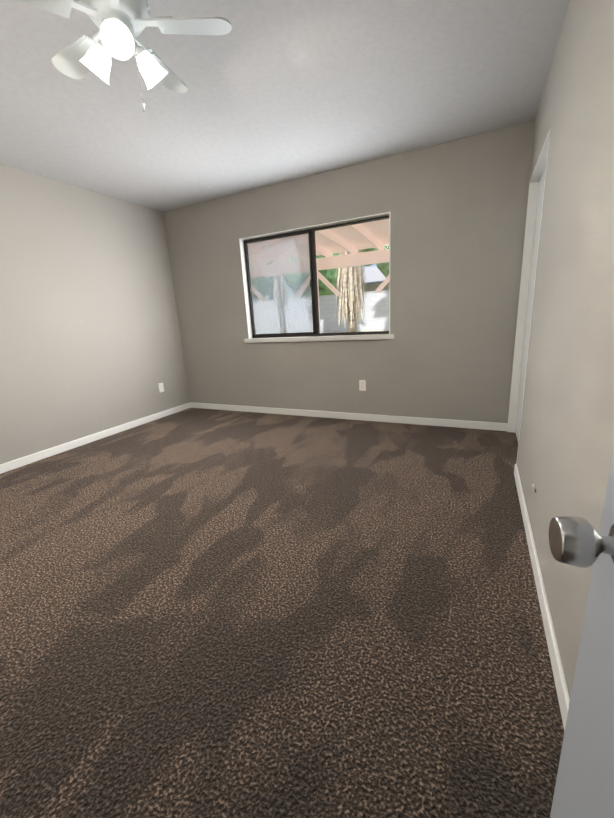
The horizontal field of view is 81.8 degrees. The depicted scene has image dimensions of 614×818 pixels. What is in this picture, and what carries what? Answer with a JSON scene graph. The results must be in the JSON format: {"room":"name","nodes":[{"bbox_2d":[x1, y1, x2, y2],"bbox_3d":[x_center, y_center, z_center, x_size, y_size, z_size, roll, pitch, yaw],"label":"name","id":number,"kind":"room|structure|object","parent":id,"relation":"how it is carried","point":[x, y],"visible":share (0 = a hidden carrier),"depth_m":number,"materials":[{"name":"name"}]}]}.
{"room":"empty bedroom","nodes":[
{"label":"empty bedroom","id":0,"kind":"room"},
{"bbox_2d":[0,164,189,463],"bbox_3d":[-2.802,-0.582,2.459,0.150,2.440,5.266,4,16,25],"label":"wall","id":1,"kind":"structure","parent":0,"point":[90,341],"depth_m":3.45,"materials":[{"name":"beige paint"}]},
{"bbox_2d":[0,402,191,473],"bbox_3d":[-2.360,0.389,3.331,0.017,0.075,3.530,4,16,25],"label":"baseboard","id":2,"kind":"structure","parent":1,"relation":"attached to","point":[20,462],"depth_m":3.56,"materials":[{"name":"white wood"}]},
{"bbox_2d":[158,383,163,391],"bbox_3d":[-1.813,-0.268,4.409,0.008,0.114,0.070,4,16,25],"label":"outlet","id":3,"kind":"object","parent":1,"relation":"attached to","point":[161,387],"visible":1,"depth_m":4.41,"materials":[{"name":"white plastic"}]},
{"bbox_2d":[0,408,563,817],"bbox_3d":[-0.939,0.762,1.932,4.120,0.100,5.266,4,16,25],"label":"floor","id":4,"kind":"structure","parent":0,"point":[210,613],"depth_m":1.33,"materials":[{"name":"carpet"}]},
{"bbox_2d":[0,0,569,211],"bbox_3d":[-1.082,-1.692,1.292,4.120,0.100,5.266,4,16,25],"label":"ceiling","id":5,"kind":"structure","parent":0,"point":[279,91],"depth_m":2.13,"materials":[{"name":"white paint"}]},
{"bbox_2d":[18,0,231,112],"bbox_3d":[-0.735,-1.431,1.380,0.809,0.488,0.820,4,16,25],"label":"ceiling fan","id":6,"kind":"object","parent":5,"relation":"hanging from","point":[121,25],"visible":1,"depth_m":1.36,"materials":[{"name":"white plastic"}]},
{"bbox_2d":[163,121,534,422],"bbox_3d":[0.150,-1.103,3.802,3.970,2.440,0.150,4,16,25],"label":"wall","id":7,"kind":"structure","parent":0,"point":[457,209],"depth_m":3.37,"materials":[{"name":"beige paint"}]},
{"bbox_2d":[239,212,390,338],"bbox_3d":[0.058,-1.331,3.767,1.680,1.093,0.124,4,16,25],"label":"window","id":8,"kind":"structure","parent":7,"relation":"in","point":[312,266],"depth_m":3.92,"materials":[{"name":"clear glass"}]},
{"bbox_2d":[244,334,393,342],"bbox_3d":[0.072,-0.769,3.873,1.760,0.046,0.109,4,16,25],"label":"window sill","id":9,"kind":"structure","parent":7,"relation":"attached to","point":[331,338],"depth_m":3.77,"materials":[{"name":"white paint"}]},
{"bbox_2d":[192,402,507,430],"bbox_3d":[0.113,0.055,4.061,3.820,0.075,0.013,4,16,25],"label":"baseboard","id":10,"kind":"structure","parent":7,"relation":"attached to","point":[312,413],"depth_m":3.81,"materials":[{"name":"white wood"}]},
{"bbox_2d":[359,380,365,390],"bbox_3d":[0.586,-0.249,3.744,0.070,0.114,0.008,4,16,25],"label":"outlet","id":11,"kind":"object","parent":7,"relation":"attached to","point":[362,385],"visible":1,"depth_m":3.74,"materials":[{"name":"white plastic"}]},
{"bbox_2d":[517,0,613,697],"bbox_3d":[0.735,-0.331,0.706,0.120,2.440,5.116,4,16,25],"label":"wall","id":12,"kind":"structure","parent":0,"point":[566,447],"depth_m":1.20,"materials":[{"name":"beige paint"}]},
{"bbox_2d":[507,128,550,463],"bbox_3d":[1.627,-0.651,2.552,0.122,2.030,0.945,4,16,25],"label":"door frame","id":13,"kind":"structure","parent":12,"relation":"attached to","point":[540,167],"depth_m":2.87,"materials":[{"name":"white wood"}]},
{"bbox_2d":[515,168,545,442],"bbox_3d":[1.640,-0.648,2.546,0.025,2.002,0.915,4,16,25],"label":"closet door","id":14,"kind":"structure","parent":12,"relation":"in","point":[531,290],"depth_m":2.76,"materials":[{"name":"white wood"}]},
{"bbox_2d":[514,464,569,731],"bbox_3d":[0.794,0.777,1.140,0.013,0.075,2.938,4,16,25],"label":"baseboard","id":15,"kind":"structure","parent":12,"relation":"attached to","point":[559,679],"depth_m":1.24,"materials":[{"name":"white wood"}]},
{"bbox_2d":[549,448,613,817],"bbox_3d":[0.205,0.085,0.022,0.192,2.018,0.802,4,16,25],"label":"door","id":16,"kind":"structure","parent":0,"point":[584,786],"depth_m":0.41,"materials":[{"name":"grey paint"}]},
{"label":"outside","id":17,"kind":"structure","parent":0,"visible":0},
{"bbox_3d":[9.152,-7.161,29.994,80.000,0.740,56.084,4,16,25],"label":"ground","id":18,"kind":"structure","parent":17,"visible":0},
{"bbox_2d":[272,262,287,332],"bbox_3d":[-1.079,-5.150,14.011,2.682,5.056,2.693,4,16,25],"label":"palm tree","id":19,"kind":"object","parent":18,"relation":"on","point":[276,282],"depth_m":14.09,"materials":[{"name":"grey plant"}]},
{"bbox_2d":[248,219,388,332],"bbox_3d":[-0.979,-2.068,6.931,12.400,2.856,4.806,4,16,25],"label":"patio cover","id":20,"kind":"object","parent":18,"relation":"on","point":[355,241],"depth_m":7.65,"materials":[{"name":"beige paint"}]},
{"bbox_2d":[251,246,388,299],"bbox_3d":[-1.923,-8.642,20.389,24.230,8.485,5.947,4,16,25],"label":"tree","id":21,"kind":"object","parent":18,"relation":"on","point":[324,290],"depth_m":18.39,"materials":[{"name":"green plant"}]},
{"bbox_2d":[253,290,388,333],"bbox_3d":[2.320,-4.181,15.959,70.000,2.020,0.240,4,16,25],"label":"wall","id":22,"kind":"structure","parent":18,"relation":"on","point":[378,323],"depth_m":16.28,"materials":[{"name":"white paint"}]},
{"bbox_2d":[335,249,367,331],"bbox_3d":[1.558,-5.021,12.528,2.676,5.256,2.658,4,16,25],"label":"palm tree","id":23,"kind":"object","parent":18,"relation":"on","point":[346,283],"depth_m":12.45,"materials":[{"name":"beige plant"}]},
{"bbox_2d":[361,266,388,291],"bbox_3d":[4.679,-8.756,27.463,7.900,4.200,8.500,4,16,25],"label":"neighbouring house","id":24,"kind":"structure","parent":18,"relation":"on","point":[372,274],"depth_m":23.71,"materials":[{"name":"beige paint"}]}
]}

